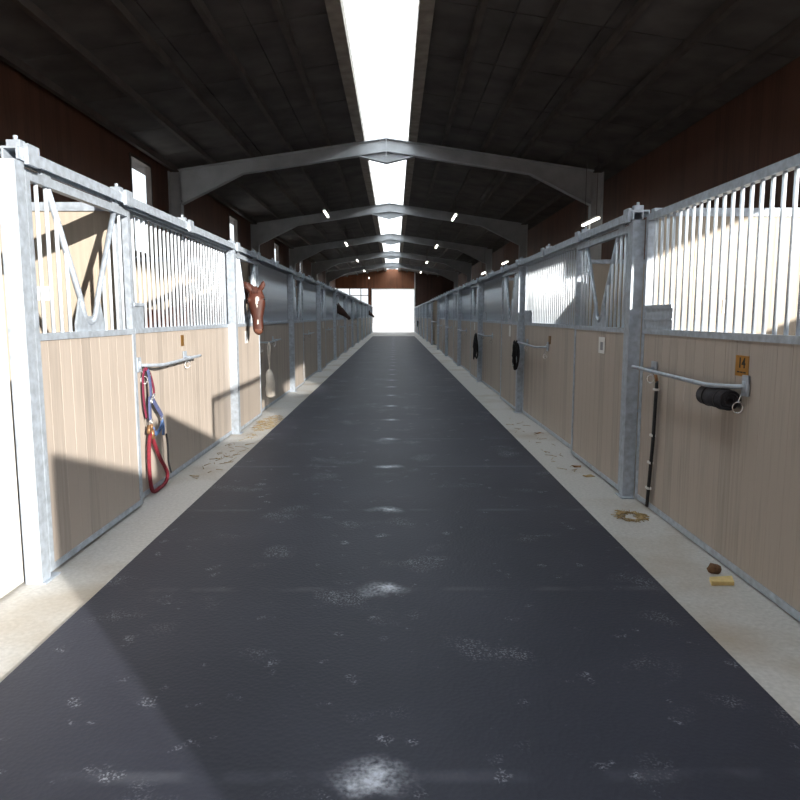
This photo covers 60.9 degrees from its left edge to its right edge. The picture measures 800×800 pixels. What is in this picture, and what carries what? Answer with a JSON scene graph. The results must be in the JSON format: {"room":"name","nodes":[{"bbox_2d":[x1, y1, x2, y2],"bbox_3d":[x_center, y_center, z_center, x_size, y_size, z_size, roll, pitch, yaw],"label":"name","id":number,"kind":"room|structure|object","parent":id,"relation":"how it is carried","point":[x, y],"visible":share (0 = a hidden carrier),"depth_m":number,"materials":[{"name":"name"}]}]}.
{"room":"horse stable","nodes":[
{"label":"horse stable","id":0,"kind":"room"},
{"bbox_2d":[0,60,335,288],"bbox_3d":[-5.516,-4.556,28.765,0.180,4.790,64.700,0,7,0],"label":"wall","id":1,"kind":"structure","parent":0,"point":[65,136],"depth_m":11.60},
{"bbox_2d":[129,152,154,256],"bbox_3d":[-5.408,-3.854,14.191,0.120,2.270,1.200,0,7,0],"label":"window","id":2,"kind":"structure","parent":1,"relation":"in","point":[148,168],"depth_m":14.62,"materials":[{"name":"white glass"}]},
{"bbox_2d":[228,213,237,242],"bbox_3d":[-5.473,-4.847,22.230,0.120,2.270,1.200,0,7,0],"label":"window","id":3,"kind":"structure","parent":1,"relation":"in","point":[235,219],"depth_m":22.65,"materials":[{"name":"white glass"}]},
{"bbox_2d":[274,242,278,260],"bbox_3d":[-5.539,-5.840,30.269,0.120,2.270,1.200,0,7,0],"label":"window","id":4,"kind":"structure","parent":1,"relation":"in","point":[275,243],"depth_m":30.70,"materials":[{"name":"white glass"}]},
{"bbox_2d":[0,0,386,278],"bbox_3d":[-3.542,-7.317,28.616,5.250,0.885,65.050,0,7,0],"label":"ceiling","id":5,"kind":"structure","parent":0,"point":[185,83],"depth_m":10.98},
{"bbox_2d":[323,188,328,217],"bbox_3d":[-2.306,-6.145,21.189,0.070,0.739,1.240,0,7,0],"label":"lamp","id":6,"kind":"object","parent":5,"relation":"hanging from","point":[324,210],"visible":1,"depth_m":20.79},
{"bbox_2d":[343,0,417,268],"bbox_3d":[-0.417,-7.800,28.557,1.140,0.099,65.000,0,7,0],"label":"window","id":7,"kind":"structure","parent":5,"relation":"attached to","point":[382,33],"depth_m":12.04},
{"bbox_2d":[336,269,413,304],"bbox_3d":[-2.283,-8.930,60.949,7.130,5.580,0.200,0,7,0],"label":"wall","id":8,"kind":"structure","parent":0,"point":[394,278],"depth_m":60.64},
{"bbox_2d":[336,288,368,303],"bbox_3d":[-4.248,-8.628,60.955,2.900,2.780,0.070,0,7,0],"label":"window","id":9,"kind":"structure","parent":8,"relation":"in","point":[360,295],"depth_m":60.80,"materials":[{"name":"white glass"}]},
{"bbox_2d":[371,288,413,305],"bbox_3d":[-0.657,-8.052,60.937,3.840,3.840,0.055,0,7,0],"label":"door frame","id":10,"kind":"structure","parent":8,"relation":"in","point":[371,288],"depth_m":60.68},
{"bbox_2d":[414,272,415,306],"bbox_3d":[1.318,-8.748,60.849,0.110,5.244,0.500,0,7,0],"label":"trim","id":11,"kind":"structure","parent":8,"relation":"attached to","point":[414,272],"depth_m":60.45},
{"bbox_2d":[0,332,799,724],"bbox_3d":[-0.235,-2.104,29.060,10.800,0.150,65.200,0,7,0],"label":"floor","id":12,"kind":"structure","parent":0,"point":[761,636],"depth_m":3.92,"materials":[{"name":"concrete"}]},
{"bbox_2d":[0,251,23,598],"bbox_3d":[-1.970,0.141,1.226,0.040,2.180,4.430,0,7,0],"label":"end panel","id":13,"kind":"object","parent":12,"relation":"on","point":[11,564],"visible":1,"depth_m":3.40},
{"bbox_2d":[0,158,60,584],"bbox_3d":[-1.913,-0.114,3.517,0.110,2.163,0.160,0,7,0],"label":"post","id":14,"kind":"object","parent":12,"relation":"on","point":[13,206],"visible":1,"depth_m":3.45,"materials":[{"name":"metal"}]},
{"bbox_2d":[0,202,116,504],"bbox_3d":[-3.515,-0.312,4.971,2.910,2.200,0.070,0,7,0],"label":"wall","id":15,"kind":"structure","parent":12,"relation":"on","point":[85,226],"depth_m":4.87,"materials":[{"name":"paint"}]},
{"bbox_2d":[37,287,49,300],"bbox_3d":[-2.590,-0.766,4.898,0.170,0.100,0.004,0,7,0],"label":"card","id":16,"kind":"object","parent":15,"relation":"attached to","point":[46,289],"visible":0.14,"depth_m":4.90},
{"bbox_2d":[120,206,231,497],"bbox_3d":[-2.010,-0.509,6.546,0.057,2.185,3.010,0,7,0],"label":"wall","id":17,"kind":"structure","parent":12,"relation":"on","point":[194,402],"depth_m":6.24,"materials":[{"name":"wood"}]},
{"bbox_2d":[137,351,201,383],"bbox_3d":[-1.924,-0.295,5.764,0.133,0.209,1.315,0,7,0],"label":"rail","id":18,"kind":"object","parent":17,"relation":"attached to","point":[140,365],"visible":1,"depth_m":5.37,"materials":[{"name":"metal"}]},
{"bbox_2d":[142,367,171,472],"bbox_3d":[-1.935,0.181,5.420,0.042,0.920,0.471,0,7,2],"label":"halter","id":19,"kind":"object","parent":18,"relation":"hanging from","point":[151,399],"visible":0.99,"depth_m":5.29,"materials":[{"name":"blue fabric"}]},
{"bbox_2d":[147,424,168,492],"bbox_3d":[-1.935,0.449,5.458,0.043,0.560,0.434,0,7,0],"label":"lead rope","id":20,"kind":"object","parent":19,"relation":"hanging from","point":[150,431],"visible":1,"depth_m":5.29,"materials":[{"name":"red fabric"}]},
{"bbox_2d":[0,135,372,306],"bbox_3d":[-2.147,-4.599,30.500,0.164,0.150,54.780,0,7,0],"label":"door track","id":21,"kind":"object","parent":17,"relation":"attached to","point":[16,148],"visible":0.95,"depth_m":4.62,"materials":[{"name":"metal"}]},
{"bbox_2d":[24,168,142,571],"bbox_3d":[-1.922,-0.226,4.239,0.044,2.170,1.360,0,7,0],"label":"door","id":22,"kind":"structure","parent":21,"relation":"hanging from","point":[88,385],"depth_m":4.11,"materials":[{"name":"wood"}]},
{"bbox_2d":[115,215,126,328],"bbox_3d":[-1.993,-0.283,4.986,0.065,2.140,0.128,0,7,0],"label":"stile","id":23,"kind":"object","parent":22,"relation":"attached to","point":[116,233],"visible":0.02,"depth_m":4.84,"materials":[{"name":"metal"}]},
{"bbox_2d":[236,251,261,429],"bbox_3d":[-1.959,-0.785,8.764,0.044,2.170,1.360,0,7,0],"label":"door","id":24,"kind":"structure","parent":21,"relation":"hanging from","point":[249,353],"depth_m":8.69,"materials":[{"name":"wood"}]},
{"bbox_2d":[245,331,247,342],"bbox_3d":[-1.938,-0.792,8.572,0.003,0.150,0.160,0,7,0],"label":"notice","id":25,"kind":"object","parent":24,"relation":"attached to","point":[246,332],"visible":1,"depth_m":8.58,"materials":[{"name":"white paper"}]},
{"bbox_2d":[293,274,304,388],"bbox_3d":[-1.996,-1.344,13.290,0.044,2.170,1.360,0,7,0],"label":"door","id":26,"kind":"structure","parent":21,"relation":"hanging from","point":[298,313],"depth_m":13.41,"materials":[{"name":"metal"}]},
{"bbox_2d":[320,285,325,369],"bbox_3d":[-2.033,-1.903,17.815,0.044,2.170,1.360,0,7,0],"label":"door","id":27,"kind":"structure","parent":21,"relation":"hanging from","point":[323,302],"depth_m":17.96,"materials":[{"name":"metal"}]},
{"bbox_2d":[335,291,339,357],"bbox_3d":[-2.070,-2.462,22.341,0.044,2.170,1.360,0,7,0],"label":"door","id":28,"kind":"structure","parent":21,"relation":"hanging from","point":[337,294],"depth_m":22.41,"materials":[{"name":"metal"}]},
{"bbox_2d":[346,296,348,350],"bbox_3d":[-2.107,-3.022,26.866,0.044,2.170,1.360,0,7,0],"label":"door","id":29,"kind":"structure","parent":21,"relation":"hanging from","point":[347,335],"depth_m":27.13,"materials":[{"name":"metal"}]},
{"bbox_2d":[353,300,354,345],"bbox_3d":[-2.144,-3.580,31.392,0.044,2.170,1.360,0,7,0],"label":"door","id":30,"kind":"structure","parent":21,"relation":"hanging from","point":[353,300],"depth_m":31.88,"materials":[{"name":"metal"}]},
{"bbox_2d":[359,302,359,341],"bbox_3d":[-2.180,-4.140,35.917,0.044,2.170,1.360,0,7,0],"label":"door","id":31,"kind":"structure","parent":21,"relation":"hanging from","point":[359,302],"depth_m":36.45,"materials":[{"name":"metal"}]},
{"bbox_2d":[132,257,248,314],"bbox_3d":[-3.552,-0.871,9.496,2.910,2.200,0.070,0,7,0],"label":"wall","id":32,"kind":"structure","parent":12,"relation":"on","point":[244,265],"depth_m":9.38,"materials":[{"name":"paint"}]},
{"bbox_2d":[144,281,264,334],"bbox_3d":[-3.189,-0.616,8.911,3.099,1.849,0.685,1,7,6],"label":"horse","id":33,"kind":"object","parent":12,"relation":"on","point":[255,299],"visible":0.14,"depth_m":8.45},
{"bbox_2d":[189,433,255,478],"bbox_3d":[-1.744,0.537,7.000,0.309,0.014,2.281,0,7,0],"label":"straw","id":34,"kind":"object","parent":12,"relation":"on","point":[251,433],"visible":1,"depth_m":6.75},
{"bbox_2d":[226,249,242,433],"bbox_3d":[-1.950,-0.673,8.043,0.110,2.163,0.160,0,7,0],"label":"post","id":35,"kind":"object","parent":12,"relation":"on","point":[230,253],"visible":1,"depth_m":7.97,"materials":[{"name":"metal"}]},
{"bbox_2d":[252,415,282,431],"bbox_3d":[-1.734,0.298,8.934,0.382,0.014,1.408,0,7,0],"label":"straw","id":36,"kind":"object","parent":12,"relation":"on","point":[276,416],"visible":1,"depth_m":8.87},
{"bbox_2d":[258,261,289,411],"bbox_3d":[-2.046,-1.068,11.071,0.057,2.185,3.010,0,7,0],"label":"wall","id":37,"kind":"structure","parent":12,"relation":"on","point":[275,291],"depth_m":11.12,"materials":[{"name":"metal"}]},
{"bbox_2d":[260,336,280,350],"bbox_3d":[-1.961,-0.854,10.290,0.133,0.209,1.315,0,7,0],"label":"rail","id":38,"kind":"object","parent":37,"relation":"attached to","point":[273,339],"visible":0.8,"depth_m":10.46,"materials":[{"name":"metal"}]},
{"bbox_2d":[265,342,274,396],"bbox_3d":[-1.880,-0.438,9.806,0.142,0.795,0.267,0,7,0],"label":"cloth bag","id":39,"kind":"object","parent":38,"relation":"hanging from","point":[270,382],"visible":1,"depth_m":9.74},
{"bbox_2d":[288,274,296,391],"bbox_3d":[-1.987,-1.232,12.568,0.110,2.163,0.160,0,7,0],"label":"post","id":40,"kind":"object","parent":12,"relation":"on","point":[290,276],"visible":1,"depth_m":12.49,"materials":[{"name":"metal"}]},
{"bbox_2d":[297,281,298,308],"bbox_3d":[-2.067,-1.401,14.037,0.065,2.140,0.128,0,7,0],"label":"stile","id":41,"kind":"object","parent":12,"relation":"on","point":[297,281],"visible":0.02,"depth_m":13.87,"materials":[{"name":"metal"}]},
{"bbox_2d":[298,277,317,380],"bbox_3d":[-2.083,-1.627,15.597,0.057,2.185,3.010,0,7,0],"label":"wall","id":42,"kind":"structure","parent":12,"relation":"on","point":[309,289],"depth_m":15.67,"materials":[{"name":"metal"}]},
{"bbox_2d":[316,285,322,371],"bbox_3d":[-2.024,-1.791,17.094,0.110,2.163,0.160,0,7,0],"label":"post","id":43,"kind":"object","parent":12,"relation":"on","point":[317,286],"visible":1,"depth_m":17.02,"materials":[{"name":"metal"}]},
{"bbox_2d":[325,288,333,364],"bbox_3d":[-2.120,-2.186,20.122,0.057,2.185,3.010,0,7,0],"label":"wall","id":44,"kind":"structure","parent":12,"relation":"on","point":[328,293],"depth_m":20.30,"materials":[{"name":"wood"}]},
{"bbox_2d":[333,292,336,359],"bbox_3d":[-2.061,-2.350,21.619,0.110,2.163,0.160,0,7,0],"label":"post","id":45,"kind":"object","parent":12,"relation":"on","point":[334,293],"visible":1,"depth_m":21.55,"materials":[{"name":"metal"}]},
{"bbox_2d":[339,294,343,354],"bbox_3d":[-2.157,-2.745,24.648,0.057,2.185,3.010,0,7,0],"label":"wall","id":46,"kind":"structure","parent":12,"relation":"on","point":[341,297],"depth_m":24.91,"materials":[{"name":"metal"}]},
{"bbox_2d":[339,295,342,318],"bbox_3d":[-2.161,-3.364,24.571,0.020,0.857,2.742,0,7,0],"label":"grille","id":47,"kind":"object","parent":46,"relation":"in","point":[340,296],"depth_m":25.05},
{"bbox_2d":[337,303,350,319],"bbox_3d":[-3.302,-2.269,22.372,3.364,1.830,0.628,0,7,0],"label":"horse","id":48,"kind":"object","parent":12,"relation":"on","point":[340,310],"visible":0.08,"depth_m":22.24},
{"bbox_2d":[344,296,346,352],"bbox_3d":[-2.098,-2.909,26.145,0.110,2.163,0.160,0,7,0],"label":"post","id":49,"kind":"object","parent":12,"relation":"on","point":[345,338],"visible":0.79,"depth_m":26.11,"materials":[{"name":"metal"}]},
{"bbox_2d":[348,298,351,348],"bbox_3d":[-2.194,-3.304,29.173,0.057,2.185,3.010,0,7,0],"label":"wall","id":50,"kind":"structure","parent":12,"relation":"on","point":[349,299],"depth_m":29.52,"materials":[{"name":"metal"}]},
{"bbox_2d":[348,298,350,316],"bbox_3d":[-2.197,-3.923,29.097,0.020,0.857,2.742,0,7,0],"label":"grille","id":51,"kind":"object","parent":50,"relation":"in","point":[349,299],"depth_m":29.54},
{"bbox_2d":[351,299,353,346],"bbox_3d":[-2.135,-3.468,30.670,0.110,2.163,0.160,0,7,0],"label":"post","id":52,"kind":"object","parent":12,"relation":"on","point":[352,328],"visible":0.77,"depth_m":30.61,"materials":[{"name":"metal"}]},
{"bbox_2d":[355,300,356,343],"bbox_3d":[-2.231,-3.863,33.699,0.057,2.185,3.010,0,7,0],"label":"wall","id":53,"kind":"structure","parent":12,"relation":"on","point":[355,300],"depth_m":34.37,"materials":[{"name":"metal"}]},
{"bbox_2d":[357,301,358,342],"bbox_3d":[-2.172,-4.027,35.195,0.110,2.163,0.160,0,7,0],"label":"post","id":54,"kind":"object","parent":12,"relation":"on","point":[357,301],"visible":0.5,"depth_m":35.12,"materials":[{"name":"metal"}]},
{"bbox_2d":[360,302,360,340],"bbox_3d":[-2.268,-4.422,38.224,0.057,2.185,3.010,0,7,0],"label":"wall","id":55,"kind":"structure","parent":12,"relation":"on","point":[360,302],"depth_m":38.85,"materials":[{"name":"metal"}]},
{"bbox_2d":[361,303,362,339],"bbox_3d":[-2.208,-4.586,39.721,0.110,2.163,0.160,0,7,0],"label":"post","id":56,"kind":"object","parent":12,"relation":"on","point":[361,303],"visible":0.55,"depth_m":39.64,"materials":[{"name":"metal"}]},
{"bbox_2d":[364,304,365,337],"bbox_3d":[-2.245,-5.145,44.246,0.110,2.163,0.160,0,7,0],"label":"post","id":57,"kind":"object","parent":12,"relation":"on","point":[364,304],"visible":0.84,"depth_m":44.16,"materials":[{"name":"metal"}]},
{"bbox_2d":[367,305,368,335],"bbox_3d":[-2.282,-5.704,48.772,0.110,2.163,0.160,0,7,0],"label":"post","id":58,"kind":"object","parent":12,"relation":"on","point":[367,305],"visible":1,"depth_m":48.70,"materials":[{"name":"metal"}]},
{"bbox_2d":[168,137,603,258],"bbox_3d":[-0.311,-3.293,15.914,10.000,5.435,0.220,0,7,0],"label":"frame","id":59,"kind":"object","parent":12,"relation":"on","point":[186,185],"visible":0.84,"depth_m":15.63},
{"bbox_2d":[250,203,527,265],"bbox_3d":[-0.384,-4.397,24.846,10.000,5.435,0.220,0,7,0],"label":"frame","id":60,"kind":"object","parent":12,"relation":"on","point":[261,232],"visible":0.8,"depth_m":24.57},
{"bbox_2d":[289,233,491,274],"bbox_3d":[-0.457,-5.500,33.778,10.000,5.435,0.220,0,7,0],"label":"frame","id":61,"kind":"object","parent":12,"relation":"on","point":[298,254],"visible":0.82,"depth_m":33.50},
{"bbox_2d":[311,251,471,282],"bbox_3d":[-0.529,-6.603,42.710,10.000,5.435,0.220,0,7,0],"label":"frame","id":62,"kind":"object","parent":12,"relation":"on","point":[317,267],"visible":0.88,"depth_m":42.43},
{"bbox_2d":[326,262,457,287],"bbox_3d":[-0.602,-7.707,51.642,10.000,5.435,0.220,0,7,0],"label":"frame","id":63,"kind":"object","parent":12,"relation":"on","point":[331,275],"visible":0.81,"depth_m":51.36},
{"bbox_2d":[0,336,799,799],"bbox_3d":[-0.248,-1.467,23.244,2.890,0.012,48.500,0,7,0],"label":"rubber mat","id":64,"kind":"object","parent":12,"relation":"on","point":[388,595],"visible":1,"depth_m":2.86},
{"bbox_2d":[424,304,425,338],"bbox_3d":[1.546,-4.693,40.640,0.057,2.130,2.990,0,7,0],"label":"wall","id":65,"kind":"structure","parent":12,"relation":"on","point":[424,304],"depth_m":42.02,"materials":[{"name":"metal"}]},
{"bbox_2d":[426,303,427,341],"bbox_3d":[1.499,-4.291,37.561,0.110,2.108,0.160,0,7,0],"label":"post","id":66,"kind":"object","parent":12,"relation":"on","point":[427,303],"visible":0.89,"depth_m":37.61,"materials":[{"name":"metal"}]},
{"bbox_2d":[428,302,429,341],"bbox_3d":[1.583,-4.122,36.015,0.057,2.130,2.990,0,7,0],"label":"wall","id":67,"kind":"structure","parent":12,"relation":"on","point":[429,302],"depth_m":36.37,"materials":[{"name":"metal"}]},
{"bbox_2d":[431,301,432,344],"bbox_3d":[1.537,-3.720,32.936,0.110,2.108,0.160,0,7,0],"label":"post","id":68,"kind":"object","parent":12,"relation":"on","point":[431,301],"visible":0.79,"depth_m":32.92,"materials":[{"name":"metal"}]},
{"bbox_2d":[433,301,434,340],"bbox_3d":[3.129,-4.345,37.618,2.990,2.200,0.070,0,7,0],"label":"wall","id":69,"kind":"structure","parent":12,"relation":"on","point":[433,301],"depth_m":37.55,"materials":[{"name":"metal"}]},
{"bbox_2d":[434,300,436,344],"bbox_3d":[3.167,-3.773,32.993,2.990,2.200,0.070,0,7,0],"label":"wall","id":70,"kind":"structure","parent":12,"relation":"on","point":[435,312],"depth_m":32.98,"materials":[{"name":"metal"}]},
{"bbox_2d":[436,299,438,349],"bbox_3d":[1.575,-3.149,28.311,0.110,2.108,0.160,0,7,0],"label":"post","id":71,"kind":"object","parent":12,"relation":"on","point":[437,299],"visible":0.82,"depth_m":28.29,"materials":[{"name":"metal"}]},
{"bbox_2d":[439,297,444,351],"bbox_3d":[1.659,-2.979,26.766,0.057,2.130,2.990,0,7,0],"label":"wall","id":72,"kind":"structure","parent":12,"relation":"on","point":[440,299],"depth_m":27.48,"materials":[{"name":"metal"}]},
{"bbox_2d":[440,298,442,317],"bbox_3d":[1.662,-3.598,26.689,0.020,0.802,2.723,0,7,0],"label":"grille","id":73,"kind":"object","parent":72,"relation":"in","point":[441,299],"depth_m":27.06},
{"bbox_2d":[445,295,447,355],"bbox_3d":[1.612,-2.577,23.686,0.110,2.108,0.160,0,7,0],"label":"post","id":74,"kind":"object","parent":12,"relation":"on","point":[446,296],"visible":1,"depth_m":23.67,"materials":[{"name":"metal"}]},
{"bbox_2d":[448,293,456,359],"bbox_3d":[1.696,-2.408,22.141,0.057,2.130,2.990,0,7,0],"label":"wall","id":75,"kind":"structure","parent":12,"relation":"on","point":[451,296],"depth_m":22.58,"materials":[{"name":"wood"}]},
{"bbox_2d":[449,294,453,318],"bbox_3d":[1.700,-3.027,22.065,0.020,0.802,2.723,0,7,0],"label":"grille","id":76,"kind":"object","parent":75,"relation":"in","point":[451,297],"depth_m":22.35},
{"bbox_2d":[414,202,649,307],"bbox_3d":[1.550,-4.825,32.779,0.164,0.150,55.960,0,7,0],"label":"door track","id":77,"kind":"object","parent":75,"relation":"attached to","point":[637,212],"visible":0.99,"depth_m":6.80,"materials":[{"name":"metal"}]},
{"bbox_2d":[425,304,426,339],"bbox_3d":[1.495,-4.419,38.401,0.044,2.115,1.500,0,7,0],"label":"door","id":78,"kind":"structure","parent":77,"relation":"hanging from","point":[426,304],"depth_m":39.13,"materials":[{"name":"metal"}]},
{"bbox_2d":[430,302,430,343],"bbox_3d":[1.533,-3.848,33.777,0.044,2.115,1.500,0,7,0],"label":"door","id":79,"kind":"structure","parent":77,"relation":"hanging from","point":[430,302],"depth_m":33.87,"materials":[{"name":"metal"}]},
{"bbox_2d":[442,296,444,354],"bbox_3d":[1.609,-2.705,24.527,0.044,2.115,1.500,0,7,0],"label":"door","id":80,"kind":"structure","parent":77,"relation":"hanging from","point":[443,328],"depth_m":24.88,"materials":[{"name":"metal"}]},
{"bbox_2d":[453,291,457,363],"bbox_3d":[1.646,-2.134,19.902,0.044,2.115,1.500,0,7,0],"label":"door","id":81,"kind":"structure","parent":77,"relation":"hanging from","point":[455,309],"depth_m":20.01,"materials":[{"name":"metal"}]},
{"bbox_2d":[454,295,457,318],"bbox_3d":[1.648,-2.718,19.830,0.020,0.737,1.240,0,7,0],"label":"grille","id":82,"kind":"object","parent":81,"relation":"attached to","point":[455,308],"depth_m":20.01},
{"bbox_2d":[470,283,477,379],"bbox_3d":[1.684,-1.562,15.278,0.044,2.115,1.500,0,7,0],"label":"door","id":83,"kind":"structure","parent":77,"relation":"hanging from","point":[474,308],"depth_m":15.49,"materials":[{"name":"metal"}]},
{"bbox_2d":[500,267,517,408],"bbox_3d":[1.722,-0.991,10.653,0.044,2.115,1.500,0,7,0],"label":"door","id":84,"kind":"structure","parent":77,"relation":"hanging from","point":[508,316],"depth_m":10.78,"materials":[{"name":"metal"}]},
{"bbox_2d":[571,224,628,489],"bbox_3d":[1.759,-0.420,6.028,0.044,2.115,1.500,0,7,0],"label":"door","id":85,"kind":"structure","parent":77,"relation":"hanging from","point":[597,393],"depth_m":5.95,"materials":[{"name":"wood"}]},
{"bbox_2d":[598,337,604,353],"bbox_3d":[1.740,-0.473,5.870,0.003,0.140,0.170,0,7,0],"label":"notice","id":86,"kind":"object","parent":85,"relation":"attached to","point":[601,348],"visible":1,"depth_m":5.87,"materials":[{"name":"white paper"}]},
{"bbox_2d":[456,290,460,365],"bbox_3d":[1.650,-2.006,19.062,0.110,2.108,0.160,0,7,0],"label":"post","id":87,"kind":"object","parent":12,"relation":"on","point":[459,291],"visible":1,"depth_m":19.06,"materials":[{"name":"metal"}]},
{"bbox_2d":[460,284,475,372],"bbox_3d":[1.734,-1.836,17.517,0.057,2.130,2.990,0,7,0],"label":"wall","id":88,"kind":"structure","parent":12,"relation":"on","point":[465,293],"depth_m":17.81,"materials":[{"name":"wood"}]},
{"bbox_2d":[476,282,482,381],"bbox_3d":[1.688,-1.435,14.437,0.110,2.108,0.160,0,7,0],"label":"post","id":89,"kind":"object","parent":12,"relation":"on","point":[480,284],"visible":1,"depth_m":14.41,"materials":[{"name":"metal"}]},
{"bbox_2d":[481,272,508,394],"bbox_3d":[1.772,-1.265,12.892,0.057,2.130,2.990,0,7,0],"label":"wall","id":90,"kind":"structure","parent":12,"relation":"on","point":[492,288],"depth_m":12.98,"materials":[{"name":"wood"}]},
{"bbox_2d":[478,332,492,341],"bbox_3d":[1.688,-1.253,13.525,0.133,0.209,1.455,0,7,0],"label":"rail","id":91,"kind":"object","parent":90,"relation":"attached to","point":[483,335],"visible":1,"depth_m":12.96,"materials":[{"name":"metal"}]},
{"bbox_2d":[473,333,477,359],"bbox_3d":[1.579,-1.135,14.322,0.120,0.573,0.412,0,7,0],"label":"halter","id":92,"kind":"object","parent":91,"relation":"hanging from","point":[475,341],"visible":1,"depth_m":14.21,"materials":[{"name":"black fabric"}]},
{"bbox_2d":[486,278,524,350],"bbox_3d":[3.317,-1.488,14.494,2.990,2.200,0.070,0,7,0],"label":"wall","id":93,"kind":"structure","parent":12,"relation":"on","point":[511,280],"depth_m":14.36,"materials":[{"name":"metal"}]},
{"bbox_2d":[513,266,524,412],"bbox_3d":[1.725,-0.864,9.812,0.110,2.108,0.160,0,7,0],"label":"post","id":94,"kind":"object","parent":12,"relation":"on","point":[521,269],"visible":0.96,"depth_m":9.79,"materials":[{"name":"metal"}]},
{"bbox_2d":[506,422,576,471],"bbox_3d":[1.529,0.446,7.736,0.306,0.014,3.247,0,7,0],"label":"straw","id":95,"kind":"object","parent":12,"relation":"on","point":[522,422],"visible":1,"depth_m":7.53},
{"bbox_2d":[522,243,587,448],"bbox_3d":[1.810,-0.694,8.267,0.057,2.130,2.990,0,7,0],"label":"wall","id":96,"kind":"structure","parent":12,"relation":"on","point":[547,383],"depth_m":8.11,"materials":[{"name":"wood"}]},
{"bbox_2d":[517,339,548,358],"bbox_3d":[1.725,-0.682,8.900,0.133,0.209,1.455,0,7,0],"label":"rail","id":97,"kind":"object","parent":96,"relation":"attached to","point":[526,342],"visible":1,"depth_m":8.41,"materials":[{"name":"metal"}]},
{"bbox_2d":[512,340,519,369],"bbox_3d":[1.629,-0.635,9.626,0.119,0.437,0.282,0,7,0],"label":"halter","id":98,"kind":"object","parent":97,"relation":"hanging from","point":[515,349],"visible":1,"depth_m":9.53,"materials":[{"name":"black fabric"}]},
{"bbox_2d":[553,259,644,411],"bbox_3d":[3.355,-0.917,9.870,2.990,2.200,0.070,0,7,0],"label":"wall","id":99,"kind":"structure","parent":12,"relation":"on","point":[601,267],"depth_m":9.76,"materials":[{"name":"paint"}]},
{"bbox_2d":[615,220,644,498],"bbox_3d":[1.763,-0.292,5.188,0.110,2.108,0.160,0,7,0],"label":"post","id":100,"kind":"object","parent":12,"relation":"on","point":[636,227],"visible":0.96,"depth_m":5.17,"materials":[{"name":"metal"}]},
{"bbox_2d":[611,509,649,521],"bbox_3d":[1.617,0.812,4.769,0.257,0.014,0.300,0,7,0],"label":"straw","id":101,"kind":"object","parent":12,"relation":"on","point":[642,516],"visible":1,"depth_m":4.77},
{"bbox_2d":[707,563,721,573],"bbox_3d":[1.723,0.922,3.738,0.072,0.052,0.067,-5,8,-33],"label":"dropping","id":102,"kind":"object","parent":12,"relation":"on","point":[713,568],"visible":1,"depth_m":3.72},
{"bbox_2d":[635,153,799,621],"bbox_3d":[1.847,-0.122,3.643,0.057,2.130,2.990,0,7,0],"label":"wall","id":103,"kind":"structure","parent":12,"relation":"on","point":[728,481],"depth_m":3.79,"materials":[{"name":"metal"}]},
{"bbox_2d":[645,374,658,506],"bbox_3d":[1.787,0.297,4.837,0.035,0.970,0.124,0,7,0],"label":"strap","id":104,"kind":"object","parent":103,"relation":"hanging from","point":[656,389],"visible":0.98,"depth_m":4.80,"materials":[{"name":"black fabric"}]},
{"bbox_2d":[631,361,749,413],"bbox_3d":[1.763,-0.111,4.276,0.133,0.209,1.455,0,7,0],"label":"rail","id":105,"kind":"object","parent":103,"relation":"attached to","point":[745,386],"visible":0.98,"depth_m":3.79,"materials":[{"name":"metal"}]},
{"bbox_2d":[696,386,740,410],"bbox_3d":[1.767,-0.015,3.782,0.125,0.119,0.290,0,7,0],"label":"pad","id":106,"kind":"object","parent":105,"relation":"hanging from","point":[720,398],"visible":0.96,"depth_m":3.69,"materials":[{"name":"grey fabric"}]},
{"bbox_2d":[735,355,749,375],"bbox_3d":[1.828,-0.182,3.635,0.005,0.110,0.135,0,7,0],"label":"number plate","id":107,"kind":"object","parent":103,"relation":"attached to","point":[742,362],"visible":1,"depth_m":3.63,"materials":[{"name":"gold metal"}]},
{"bbox_2d":[709,576,733,585],"bbox_3d":[1.697,0.953,3.588,0.140,0.027,0.070,0,7,0],"label":"sponge","id":108,"kind":"object","parent":12,"relation":"on","point":[718,580],"visible":1,"depth_m":3.56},
{"bbox_2d":[651,208,799,334],"bbox_3d":[3.393,-0.346,5.245,2.990,2.200,0.070,0,7,0],"label":"wall","id":109,"kind":"structure","parent":12,"relation":"on","point":[788,211],"depth_m":5.14,"materials":[{"name":"paint"}]},
{"bbox_2d":[415,272,452,306],"bbox_3d":[3.108,-8.770,60.886,3.490,5.278,0.450,0,7,0],"label":"wall","id":110,"kind":"structure","parent":0,"point":[427,287],"depth_m":60.49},
{"bbox_2d":[398,0,799,276],"bbox_3d":[2.709,-7.299,28.474,5.250,0.885,65.438,0,7,0],"label":"ceiling","id":111,"kind":"structure","parent":0,"point":[562,82],"depth_m":10.86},
{"bbox_2d":[451,189,456,220],"bbox_3d":[1.694,-6.092,21.228,0.070,0.825,1.240,0,7,0],"label":"lamp","id":112,"kind":"object","parent":111,"relation":"hanging from","point":[455,213],"visible":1,"depth_m":20.79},
{"bbox_2d":[581,153,599,226],"bbox_3d":[4.274,-4.672,15.177,0.070,1.410,1.240,0,7,0],"label":"lamp","id":113,"kind":"object","parent":111,"relation":"hanging from","point":[596,217],"visible":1,"depth_m":15.12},
{"bbox_2d":[582,217,599,226],"bbox_3d":[4.274,-4.001,15.260,0.064,0.057,1.220,0,7,0],"label":"diffuser","id":114,"kind":"object","parent":113,"relation":"attached to","point":[592,219],"depth_m":15.21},
{"bbox_2d":[453,56,799,289],"bbox_3d":[5.061,-4.742,30.491,0.120,4.736,61.400,0,7,0],"label":"wall","id":115,"kind":"structure","parent":0,"point":[759,128],"depth_m":11.36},
{"label":"outside","id":116,"kind":"structure","parent":0,"visible":0},
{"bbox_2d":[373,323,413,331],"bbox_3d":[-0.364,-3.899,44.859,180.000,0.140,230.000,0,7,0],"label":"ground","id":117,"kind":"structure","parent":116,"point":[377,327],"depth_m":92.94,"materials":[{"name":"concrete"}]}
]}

